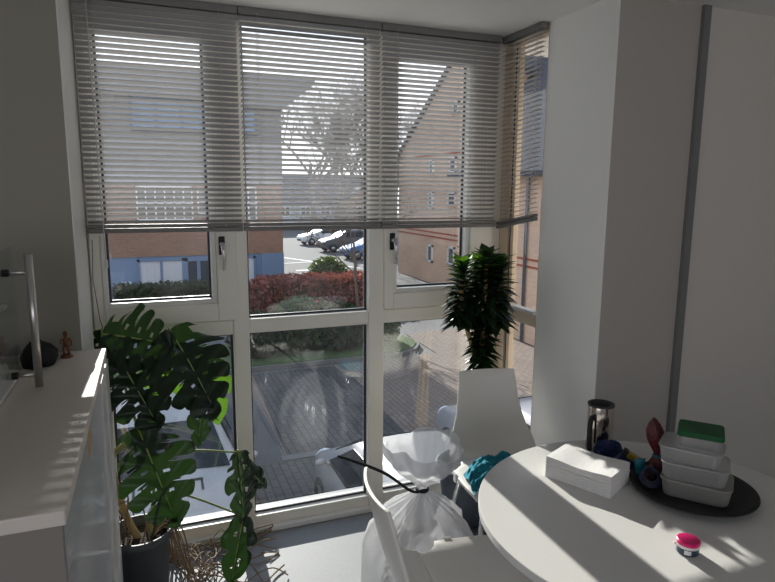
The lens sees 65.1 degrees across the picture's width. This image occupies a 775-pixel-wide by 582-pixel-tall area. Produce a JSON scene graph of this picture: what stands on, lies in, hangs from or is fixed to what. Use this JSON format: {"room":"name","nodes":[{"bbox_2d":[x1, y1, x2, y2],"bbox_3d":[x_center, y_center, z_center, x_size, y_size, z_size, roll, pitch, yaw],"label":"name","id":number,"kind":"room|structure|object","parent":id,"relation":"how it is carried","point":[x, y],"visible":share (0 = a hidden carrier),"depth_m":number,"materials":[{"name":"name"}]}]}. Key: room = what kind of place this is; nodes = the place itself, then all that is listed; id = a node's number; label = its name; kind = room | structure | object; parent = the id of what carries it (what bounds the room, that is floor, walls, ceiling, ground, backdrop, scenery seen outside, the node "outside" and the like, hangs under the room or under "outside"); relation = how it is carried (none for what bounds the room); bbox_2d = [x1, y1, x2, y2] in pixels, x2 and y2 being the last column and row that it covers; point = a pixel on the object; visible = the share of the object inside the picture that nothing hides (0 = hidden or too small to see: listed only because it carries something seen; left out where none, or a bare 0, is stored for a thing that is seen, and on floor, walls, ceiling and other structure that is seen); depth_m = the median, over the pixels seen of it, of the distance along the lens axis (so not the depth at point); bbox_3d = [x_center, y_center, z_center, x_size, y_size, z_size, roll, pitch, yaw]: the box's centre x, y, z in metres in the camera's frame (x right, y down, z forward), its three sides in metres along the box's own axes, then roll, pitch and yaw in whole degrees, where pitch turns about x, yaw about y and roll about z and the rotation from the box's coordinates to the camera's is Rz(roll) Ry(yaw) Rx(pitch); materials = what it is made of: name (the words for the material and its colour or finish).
{"room":"dining room","nodes":[
{"label":"dining room","id":0,"kind":"room"},
{"bbox_2d":[0,0,93,356],"bbox_3d":[-2.181,0.096,1.991,2.170,2.335,0.680,-3,10,-21],"label":"wall","id":1,"kind":"structure","parent":0,"point":[42,205],"depth_m":1.97,"materials":[{"name":"white paint"}]},
{"bbox_2d":[70,0,505,548],"bbox_3d":[-0.317,-0.027,2.818,1.910,2.335,0.155,-3,10,-21],"label":"window","id":2,"kind":"structure","parent":1,"relation":"in","point":[225,311],"depth_m":2.81,"materials":[{"name":"beige plastic"}]},
{"bbox_2d":[72,0,242,267],"bbox_3d":[-0.893,-0.620,2.424,0.600,1.043,0.045,-3,10,-21],"label":"blind","id":3,"kind":"object","parent":2,"relation":"attached to","point":[190,7],"visible":1,"depth_m":2.41,"materials":[{"name":"white plastic"}]},
{"bbox_2d":[92,244,103,329],"bbox_3d":[-1.143,0.020,2.414,0.050,0.444,0.009,0,9,0],"label":"blind cord","id":4,"kind":"object","parent":3,"relation":"hanging from","point":[92,244],"visible":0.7,"depth_m":2.41,"materials":[{"name":"plastic"}]},
{"bbox_2d":[99,236,106,323],"bbox_3d":[-1.123,0.036,2.417,0.022,0.509,0.009,3,10,17],"label":"blind cord","id":5,"kind":"object","parent":3,"relation":"hanging from","point":[99,236],"visible":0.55,"depth_m":2.40,"materials":[{"name":"white plastic"}]},
{"bbox_2d":[237,6,381,230],"bbox_3d":[-0.322,-0.721,2.643,0.620,0.906,0.028,-3,10,-21],"label":"blind","id":6,"kind":"object","parent":2,"relation":"attached to","point":[244,12],"visible":1,"depth_m":2.63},
{"bbox_2d":[380,22,501,228],"bbox_3d":[0.255,-0.754,2.867,0.608,0.906,0.028,-3,10,-21],"label":"blind","id":7,"kind":"object","parent":2,"relation":"attached to","point":[409,30],"visible":1,"depth_m":2.85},
{"bbox_2d":[169,478,408,581],"bbox_3d":[0.499,1.631,0.335,5.800,0.120,6.150,-3,10,-21],"label":"floor","id":8,"kind":"structure","parent":0,"point":[330,550],"depth_m":2.72,"materials":[{"name":"plastic"}]},
{"bbox_2d":[0,348,122,581],"bbox_3d":[-1.001,0.821,1.570,0.506,1.056,1.162,-3,10,-21],"label":"base cabinet","id":9,"kind":"object","parent":8,"relation":"on","point":[59,513],"visible":0.98,"depth_m":1.36,"materials":[{"name":"laminate"}]},
{"bbox_2d":[0,348,105,535],"bbox_3d":[-0.999,0.314,1.486,0.502,0.028,1.162,-3,10,-21],"label":"countertop","id":10,"kind":"structure","parent":9,"relation":"on","point":[44,430],"depth_m":1.34,"materials":[{"name":"laminate"}]},
{"bbox_2d":[0,246,43,405],"bbox_3d":[-1.007,0.131,1.326,0.350,0.384,0.810,-3,10,-21],"label":"glass case","id":11,"kind":"object","parent":10,"relation":"on","point":[9,374],"visible":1,"depth_m":1.63,"materials":[{"name":"glass"}]},
{"bbox_2d":[0,304,6,312],"bbox_3d":[-1.038,0.107,1.309,0.238,0.008,0.770,-3,10,-21],"label":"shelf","id":12,"kind":"object","parent":11,"relation":"attached to","point":[2,307],"depth_m":1.67,"materials":[{"name":"grey"}]},
{"bbox_2d":[1,269,8,276],"bbox_3d":[-1.002,-0.047,1.592,0.014,0.020,0.020,-3,10,-21],"label":"washer","id":13,"kind":"object","parent":11,"relation":"in","point":[4,272],"depth_m":1.59,"materials":[{"name":"black plastic"}]},
{"bbox_2d":[11,372,18,379],"bbox_3d":[-1.004,0.230,1.637,0.014,0.020,0.020,-3,10,-21],"label":"washer","id":14,"kind":"object","parent":11,"relation":"in","point":[15,376],"depth_m":1.63,"materials":[{"name":"black plastic"}]},
{"bbox_2d":[19,340,58,369],"bbox_3d":[-1.100,0.195,1.913,0.107,0.068,0.188,-3,10,-21],"label":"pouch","id":15,"kind":"object","parent":10,"relation":"on","point":[49,352],"visible":0.6,"depth_m":1.87,"materials":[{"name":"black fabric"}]},
{"bbox_2d":[59,331,73,358],"bbox_3d":[-1.052,0.173,1.985,0.040,0.088,0.040,-3,10,-21],"label":"figurine","id":16,"kind":"object","parent":10,"relation":"on","point":[65,339],"visible":1,"depth_m":1.98,"materials":[{"name":"brown metal"}]},
{"bbox_2d":[64,393,111,581],"bbox_3d":[-0.729,0.814,1.525,0.008,0.964,0.810,-3,10,-21],"label":"door","id":17,"kind":"structure","parent":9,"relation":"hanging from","point":[88,527],"depth_m":1.51,"materials":[{"name":"plastic"}]},
{"bbox_2d":[93,303,287,581],"bbox_3d":[-0.783,0.620,2.458,0.692,1.176,0.401,-3,10,-21],"label":"monstera","id":18,"kind":"object","parent":8,"relation":"on","point":[146,546],"visible":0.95,"depth_m":2.32,"materials":[{"name":"plant"}]},
{"bbox_2d":[119,514,171,581],"bbox_3d":[-0.994,1.082,2.454,0.248,0.256,0.248,-3,10,-21],"label":"pot","id":19,"kind":"object","parent":18,"relation":"attached to","point":[145,557],"depth_m":2.39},
{"bbox_2d":[337,427,473,581],"bbox_3d":[0.051,0.865,2.295,0.590,0.745,0.455,-3,10,-21],"label":"bag","id":20,"kind":"object","parent":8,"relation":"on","point":[421,516],"visible":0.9,"depth_m":2.24,"materials":[{"name":"white plastic"}]},
{"bbox_2d":[364,467,533,581],"bbox_3d":[0.192,0.922,1.752,0.516,0.816,0.482,-2,10,-14],"label":"shell chair","id":21,"kind":"object","parent":8,"relation":"on","point":[470,558],"visible":0.92,"depth_m":1.81,"materials":[{"name":"white plastic"}]},
{"bbox_2d":[440,243,518,535],"bbox_3d":[0.410,0.452,2.929,0.399,1.366,0.382,-3,10,-21],"label":"dracaena","id":22,"kind":"object","parent":8,"relation":"on","point":[481,299],"visible":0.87,"depth_m":2.81,"materials":[{"name":"plant"}]},
{"bbox_2d":[440,473,479,526],"bbox_3d":[0.409,0.984,3.017,0.348,0.287,0.348,-3,10,-21],"label":"planter","id":23,"kind":"object","parent":22,"relation":"attached to","point":[470,513],"depth_m":2.89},
{"bbox_2d":[452,368,535,534],"bbox_3d":[0.490,0.792,2.556,0.482,0.816,0.516,-2,10,-12],"label":"shell chair","id":24,"kind":"object","parent":8,"relation":"on","point":[489,419],"visible":0.46,"depth_m":2.70,"materials":[{"name":"white plastic"}]},
{"bbox_2d":[463,450,510,494],"bbox_3d":[0.417,0.700,2.445,0.410,0.054,0.155,-8,13,-43],"label":"scarf","id":25,"kind":"object","parent":24,"relation":"on","point":[476,472],"visible":0.76,"depth_m":2.40,"materials":[{"name":"teal fabric"}]},
{"bbox_2d":[478,440,774,581],"bbox_3d":[0.750,0.972,1.737,0.992,0.730,0.992,-3,10,-21],"label":"round table","id":26,"kind":"object","parent":8,"relation":"on","point":[549,529],"visible":0.84,"depth_m":1.59,"materials":[{"name":"laminate"}]},
{"bbox_2d":[545,443,629,498],"bbox_3d":[0.611,0.547,1.861,0.207,0.066,0.140,9,13,42],"label":"towel stack","id":27,"kind":"object","parent":26,"relation":"on","point":[604,476],"visible":1,"depth_m":1.82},
{"bbox_2d":[585,399,614,450],"bbox_3d":[0.716,0.463,2.078,0.117,0.161,0.088,-3,10,-21],"label":"press","id":28,"kind":"object","parent":26,"relation":"on","point":[600,413],"visible":0.82,"depth_m":2.04,"materials":[{"name":"metal"}]},
{"bbox_2d":[593,439,622,457],"bbox_3d":[0.739,0.523,2.034,0.100,0.058,0.058,-1,9,-6],"label":"wrapper","id":29,"kind":"object","parent":26,"relation":"on","point":[610,448],"visible":0.88,"depth_m":2.02,"materials":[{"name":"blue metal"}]},
{"bbox_2d":[615,452,633,469],"bbox_3d":[0.765,0.543,1.935,0.081,0.048,0.034,4,10,21],"label":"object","id":30,"kind":"object","parent":26,"relation":"on","point":[619,456],"visible":0.26,"depth_m":1.92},
{"bbox_2d":[673,533,700,556],"bbox_3d":[0.737,0.624,1.491,0.057,0.036,0.056,-3,10,-21],"label":"tub","id":31,"kind":"object","parent":26,"relation":"on","point":[688,545],"visible":1,"depth_m":1.48,"materials":[{"name":"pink plastic"}]},
{"bbox_2d":[676,544,699,556],"bbox_3d":[0.738,0.633,1.493,0.052,0.018,0.052,-3,10,-21],"label":"jar","id":32,"kind":"object","parent":31,"relation":"attached to","point":[686,550],"depth_m":1.47,"materials":[{"name":"glass"}]},
{"bbox_2d":[629,460,760,517],"bbox_3d":[0.898,0.565,1.787,0.347,0.058,0.347,-3,10,-21],"label":"serving tray","id":33,"kind":"object","parent":26,"relation":"on","point":[744,499],"depth_m":1.74,"materials":[{"name":"black plastic"}]},
{"bbox_2d":[622,447,639,461],"bbox_3d":[0.776,0.524,1.927,0.061,0.044,0.028,4,10,21],"label":"bar","id":34,"kind":"object","parent":33,"relation":"on","point":[626,452],"visible":0.77,"depth_m":1.92,"materials":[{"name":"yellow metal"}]},
{"bbox_2d":[634,458,645,473],"bbox_3d":[0.773,0.545,1.863,0.036,0.068,0.008,2,9,7],"label":"ribbon","id":35,"kind":"object","parent":33,"relation":"on","point":[639,463],"visible":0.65,"depth_m":1.86,"materials":[{"name":"teal fabric"}]},
{"bbox_2d":[645,465,655,479],"bbox_3d":[0.803,0.553,1.862,0.041,0.042,0.046,6,11,30],"label":"wrapper","id":36,"kind":"object","parent":33,"relation":"on","point":[649,475],"visible":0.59,"depth_m":1.85,"materials":[{"name":"brown metal"}]},
{"bbox_2d":[646,417,666,474],"bbox_3d":[0.833,0.479,1.875,0.074,0.192,0.064,-3,10,-21],"label":"bag","id":37,"kind":"object","parent":33,"relation":"on","point":[655,434],"visible":0.8,"depth_m":1.86,"materials":[{"name":"red plastic"}]},
{"bbox_2d":[661,461,733,507],"bbox_3d":[0.903,0.564,1.774,0.186,0.052,0.142,6,11,30],"label":"food box","id":38,"kind":"object","parent":33,"relation":"on","point":[711,487],"visible":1,"depth_m":1.74,"materials":[{"name":"plastic"}]},
{"bbox_3d":[0.897,0.513,1.771,0.202,0.049,0.206,-3,10,-21],"label":"food box","id":39,"kind":"object","parent":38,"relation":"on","visible":0},
{"bbox_3d":[0.888,0.465,1.771,0.184,0.042,0.194,-3,10,-21],"label":"food box","id":40,"kind":"object","parent":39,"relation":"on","visible":0},
{"bbox_2d":[677,419,724,442],"bbox_3d":[0.910,0.420,1.763,0.123,0.048,0.107,5,11,28],"label":"food box","id":41,"kind":"object","parent":40,"relation":"on","point":[686,428],"visible":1,"depth_m":1.74,"materials":[{"name":"plastic"}]},
{"bbox_2d":[193,0,774,56],"bbox_3d":[0.517,-0.792,-0.063,5.800,0.120,6.150,-3,10,-21],"label":"ceiling","id":42,"kind":"structure","parent":0,"point":[503,18],"depth_m":2.48,"materials":[{"name":"paint"}]},
{"bbox_2d":[531,0,701,445],"bbox_3d":[0.975,-0.001,2.716,0.420,2.335,0.425,-3,10,-21],"label":"wall","id":43,"kind":"structure","parent":0,"point":[622,73],"depth_m":2.50,"materials":[{"name":"paint"}]},
{"bbox_2d":[494,23,549,431],"bbox_3d":[0.637,-0.056,3.040,0.070,2.335,0.435,-3,10,-21],"label":"window","id":44,"kind":"structure","parent":43,"relation":"in","point":[508,236],"depth_m":3.00,"materials":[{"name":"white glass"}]},
{"bbox_2d":[496,21,546,227],"bbox_3d":[0.622,-0.745,2.859,0.028,0.916,0.320,-3,10,-21],"label":"blind","id":45,"kind":"object","parent":44,"relation":"attached to","point":[542,25],"visible":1,"depth_m":2.83,"materials":[{"name":"grey metal"}]},
{"bbox_2d":[673,7,774,477],"bbox_3d":[1.776,-0.046,3.027,1.300,2.335,0.425,-3,10,-21],"label":"wall","id":46,"kind":"structure","parent":0,"point":[727,379],"depth_m":2.67,"materials":[{"name":"white paint"}]},
{"bbox_2d":[664,4,711,446],"bbox_3d":[1.256,0.022,2.594,0.036,2.335,0.022,-3,10,-21],"label":"trim","id":47,"kind":"structure","parent":46,"relation":"attached to","point":[706,14],"depth_m":2.53,"materials":[{"name":"grey metal"}]},
{"label":"outside","id":48,"kind":"structure","parent":0,"visible":0},
{"bbox_2d":[253,365,403,454],"bbox_3d":[-1.440,2.391,13.141,2.530,0.022,4.950,-3,10,-21],"label":"paving","id":49,"kind":"object","parent":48,"point":[310,409],"visible":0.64,"depth_m":12.73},
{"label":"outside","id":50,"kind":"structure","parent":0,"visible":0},
{"bbox_2d":[115,215,456,455],"bbox_3d":[-8.624,-3.444,49.361,100.000,0.280,122.000,-3,10,-21],"label":"ground","id":51,"kind":"structure","parent":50,"point":[292,248],"depth_m":34.80,"materials":[{"name":"concrete"}]},
{"bbox_2d":[97,65,314,299],"bbox_3d":[-15.026,-5.177,30.187,19.600,9.220,15.000,-3,10,-21],"label":"office building","id":52,"kind":"structure","parent":51,"relation":"on","point":[163,256],"depth_m":25.26,"materials":[{"name":"red brick"}]},
{"bbox_2d":[114,335,419,385],"bbox_3d":[-6.754,1.939,15.390,16.350,0.110,2.700,-3,10,-21],"label":"kerb","id":53,"kind":"object","parent":51,"relation":"on","point":[415,348],"visible":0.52,"depth_m":15.96,"materials":[{"name":"concrete"}]},
{"bbox_2d":[114,335,415,377],"bbox_3d":[-6.754,1.882,15.380,16.130,0.045,2.480,-3,10,-21],"label":"lawn","id":54,"kind":"structure","parent":53,"relation":"on","point":[402,343],"depth_m":16.46,"materials":[{"name":"green plant"}]},
{"bbox_2d":[224,309,286,358],"bbox_3d":[-3.512,1.099,16.224,1.711,1.284,1.376,-3,10,-21],"label":"bush","id":55,"kind":"object","parent":54,"relation":"on","point":[263,345],"visible":0.32,"depth_m":15.90,"materials":[{"name":"green plant"}]},
{"bbox_2d":[268,296,325,352],"bbox_3d":[-2.508,0.891,16.788,1.946,1.526,1.542,-3,10,-21],"label":"bush","id":56,"kind":"object","parent":54,"relation":"on","point":[298,341],"visible":0.39,"depth_m":16.43,"materials":[{"name":"green plant"}]},
{"bbox_2d":[317,298,362,350],"bbox_3d":[-1.346,0.913,17.036,1.709,1.419,1.408,-3,10,-21],"label":"bush","id":57,"kind":"object","parent":54,"relation":"on","point":[344,338],"visible":0.41,"depth_m":16.67,"materials":[{"name":"green plant"}]},
{"bbox_2d":[384,322,401,342],"bbox_3d":[-0.317,0.936,17.914,1.526,1.103,1.251,-3,10,-21],"label":"bush","id":58,"kind":"object","parent":54,"relation":"on","point":[391,331],"visible":0.24,"depth_m":17.66,"materials":[{"name":"green plant"}]},
{"bbox_2d":[265,71,363,221],"bbox_3d":[-7.122,-12.049,55.047,14.634,14.854,10.289,-7,12,-37],"label":"bare tree","id":59,"kind":"object","parent":51,"relation":"on","point":[326,143],"visible":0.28,"depth_m":55.51,"materials":[{"name":"grey plant"}]},
{"bbox_2d":[297,229,341,245],"bbox_3d":[-5.543,-4.755,52.000,4.317,1.495,2.030,-5,11,-30],"label":"car","id":60,"kind":"object","parent":51,"relation":"on","point":[301,237],"visible":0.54,"depth_m":50.98,"materials":[{"name":"white paint"}]},
{"bbox_2d":[282,176,362,229],"bbox_3d":[-8.456,-10.974,74.799,14.500,6.300,10.300,-3,10,-21],"label":"building","id":61,"kind":"structure","parent":51,"relation":"on","point":[283,177],"depth_m":71.54,"materials":[{"name":"stone"}]},
{"bbox_2d":[284,257,362,270],"bbox_3d":[-5.800,-1.392,36.084,10.607,0.012,15.893,3,10,13],"label":"road marking","id":62,"kind":"object","parent":51,"relation":"on","point":[284,257],"visible":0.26,"depth_m":38.63,"materials":[{"name":"paint"}]},
{"bbox_2d":[289,69,363,229],"bbox_3d":[-3.606,-13.618,59.139,9.711,16.689,13.154,-5,11,-29],"label":"bare tree","id":63,"kind":"object","parent":51,"relation":"on","point":[355,144],"visible":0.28,"depth_m":57.71,"materials":[{"name":"grey plant"}]},
{"bbox_2d":[308,255,347,276],"bbox_3d":[-2.541,-0.619,25.674,1.925,1.865,1.809,-3,10,-21],"label":"bush","id":64,"kind":"object","parent":51,"relation":"on","point":[327,263],"visible":0.39,"depth_m":25.25,"materials":[{"name":"green plant"}]},
{"bbox_2d":[295,80,363,183],"bbox_3d":[-3.553,-13.563,61.109,9.725,15.966,11.348,-5,11,-28],"label":"bare tree","id":65,"kind":"object","parent":51,"relation":"on","point":[361,80],"visible":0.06,"depth_m":60.88,"materials":[{"name":"grey plant"}]},
{"bbox_2d":[316,229,362,252],"bbox_3d":[-3.148,-3.858,46.242,4.417,1.625,2.030,-4,10,-27],"label":"car","id":66,"kind":"object","parent":51,"relation":"on","point":[332,244],"visible":0.47,"depth_m":45.36,"materials":[{"name":"paint"}]},
{"bbox_2d":[293,172,422,307],"bbox_3d":[-1.110,-1.589,21.139,4.688,5.282,3.552,5,10,26],"label":"bare tree","id":67,"kind":"object","parent":51,"relation":"on","point":[353,251],"visible":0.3,"depth_m":21.59,"materials":[{"name":"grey plant"}]},
{"bbox_2d":[339,238,397,259],"bbox_3d":[-1.212,-2.981,41.386,4.015,1.495,2.030,-4,10,-27],"label":"car","id":68,"kind":"object","parent":51,"relation":"on","point":[358,244],"visible":0.32,"depth_m":40.25,"materials":[{"name":"blue paint"}]},
{"bbox_2d":[397,97,422,230],"bbox_3d":[2.572,-13.959,67.125,10.400,14.905,10.969,-7,12,-40],"label":"bare tree","id":69,"kind":"object","parent":51,"relation":"on","point":[398,97],"visible":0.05,"depth_m":65.84,"materials":[{"name":"grey plant"}]},
{"bbox_2d":[398,55,543,282],"bbox_3d":[7.920,-6.078,29.990,11.330,11.390,12.350,-3,10,-21],"label":"brick house","id":70,"kind":"structure","parent":51,"relation":"on","point":[423,253],"depth_m":29.70,"materials":[{"name":"brick"}]},
{"bbox_3d":[-7.982,0.957,21.381,18.500,0.090,3.600,-3,10,-21],"label":"hedge bed","id":71,"kind":"object","parent":51,"relation":"on","visible":0},
{"bbox_2d":[111,279,208,299],"bbox_3d":[-8.171,0.263,22.027,3.492,1.296,1.440,-3,10,-21],"label":"hedge","id":72,"kind":"object","parent":71,"relation":"on","point":[184,288],"visible":0.59,"depth_m":21.60,"materials":[{"name":"green plant"}]},
{"bbox_2d":[208,278,264,311],"bbox_3d":[-5.675,0.196,22.667,2.025,1.251,1.652,-3,10,-21],"label":"hedge","id":73,"kind":"object","parent":71,"relation":"on","point":[255,292],"visible":0.24,"depth_m":22.31,"materials":[{"name":"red plant"}]},
{"bbox_2d":[281,295,327,309],"bbox_3d":[-3.067,0.465,22.375,1.800,0.695,1.209,-3,10,-21],"label":"bush","id":74,"kind":"object","parent":71,"relation":"on","point":[316,300],"visible":0.38,"depth_m":22.28,"materials":[{"name":"green plant"}]},
{"bbox_2d":[254,270,362,311],"bbox_3d":[-2.516,-0.059,23.883,5.441,1.423,1.808,-3,10,-21],"label":"hedge","id":75,"kind":"object","parent":71,"relation":"on","point":[330,286],"visible":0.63,"depth_m":23.14,"materials":[{"name":"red plant"}]},
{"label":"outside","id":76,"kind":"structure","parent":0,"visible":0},
{"bbox_2d":[252,328,533,454],"bbox_3d":[2.927,2.455,13.011,10.600,0.020,15.000,-3,10,-21],"label":"paving","id":77,"kind":"object","parent":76,"point":[415,387],"visible":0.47,"depth_m":14.93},
{"bbox_2d":[281,450,318,461],"bbox_3d":[-0.625,2.784,10.727,2.500,0.040,0.180,-3,10,-21],"label":"kerb line","id":78,"kind":"object","parent":77,"relation":"on","point":[311,454],"visible":0.36,"depth_m":10.35,"materials":[{"name":"stone"}]},
{"bbox_2d":[447,57,547,344],"bbox_3d":[7.945,-3.076,17.541,7.800,9.500,12.150,-3,10,-21],"label":"building","id":79,"kind":"structure","parent":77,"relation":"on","point":[528,233],"depth_m":18.23,"materials":[{"name":"brown brick"}]},
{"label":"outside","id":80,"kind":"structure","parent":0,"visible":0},
{"bbox_2d":[127,382,282,465],"bbox_3d":[-5.187,3.186,8.216,7.950,0.016,11.500,-3,10,-21],"label":"bay","id":81,"kind":"object","parent":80,"point":[268,451],"visible":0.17,"depth_m":11.17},
{"bbox_2d":[116,383,257,517],"bbox_3d":[-2.926,2.377,8.046,2.233,1.644,4.111,-3,10,-21],"label":"car","id":82,"kind":"object","parent":81,"relation":"on","point":[210,476],"visible":0.15,"depth_m":7.45,"materials":[{"name":"silver metal"}]},
{"bbox_2d":[193,477,203,488],"bbox_3d":[-2.223,2.256,7.102,0.134,0.051,0.210,-3,10,-21],"label":"door handle","id":83,"kind":"object","parent":82,"relation":"attached to","point":[199,481],"depth_m":7.14,"materials":[{"name":"plastic"}]},
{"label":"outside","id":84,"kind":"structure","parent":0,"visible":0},
{"bbox_2d":[256,457,315,504],"bbox_3d":[0.628,3.277,7.849,4.700,0.018,6.150,-3,10,-21],"label":"paving","id":85,"kind":"object","parent":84,"point":[292,479],"depth_m":9.53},
{"bbox_2d":[314,431,411,493],"bbox_3d":[0.331,2.577,7.432,2.030,1.495,3.915,-3,10,-21],"label":"car","id":86,"kind":"object","parent":85,"relation":"on","point":[332,473],"visible":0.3,"depth_m":7.64,"materials":[{"name":"silver metal"}]},
{"bbox_2d":[315,459,329,465],"bbox_3d":[-0.800,2.217,7.894,0.295,0.096,0.068,-3,10,-21],"label":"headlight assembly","id":87,"kind":"object","parent":86,"relation":"attached to","point":[319,462],"depth_m":7.85,"materials":[{"name":"metal"}]},
{"bbox_2d":[436,396,531,430],"bbox_3d":[2.256,2.302,9.241,2.030,1.495,3.915,-3,10,-21],"label":"car","id":88,"kind":"object","parent":85,"relation":"on","point":[446,415],"visible":0.07,"depth_m":10.04,"materials":[{"name":"silver metal"}]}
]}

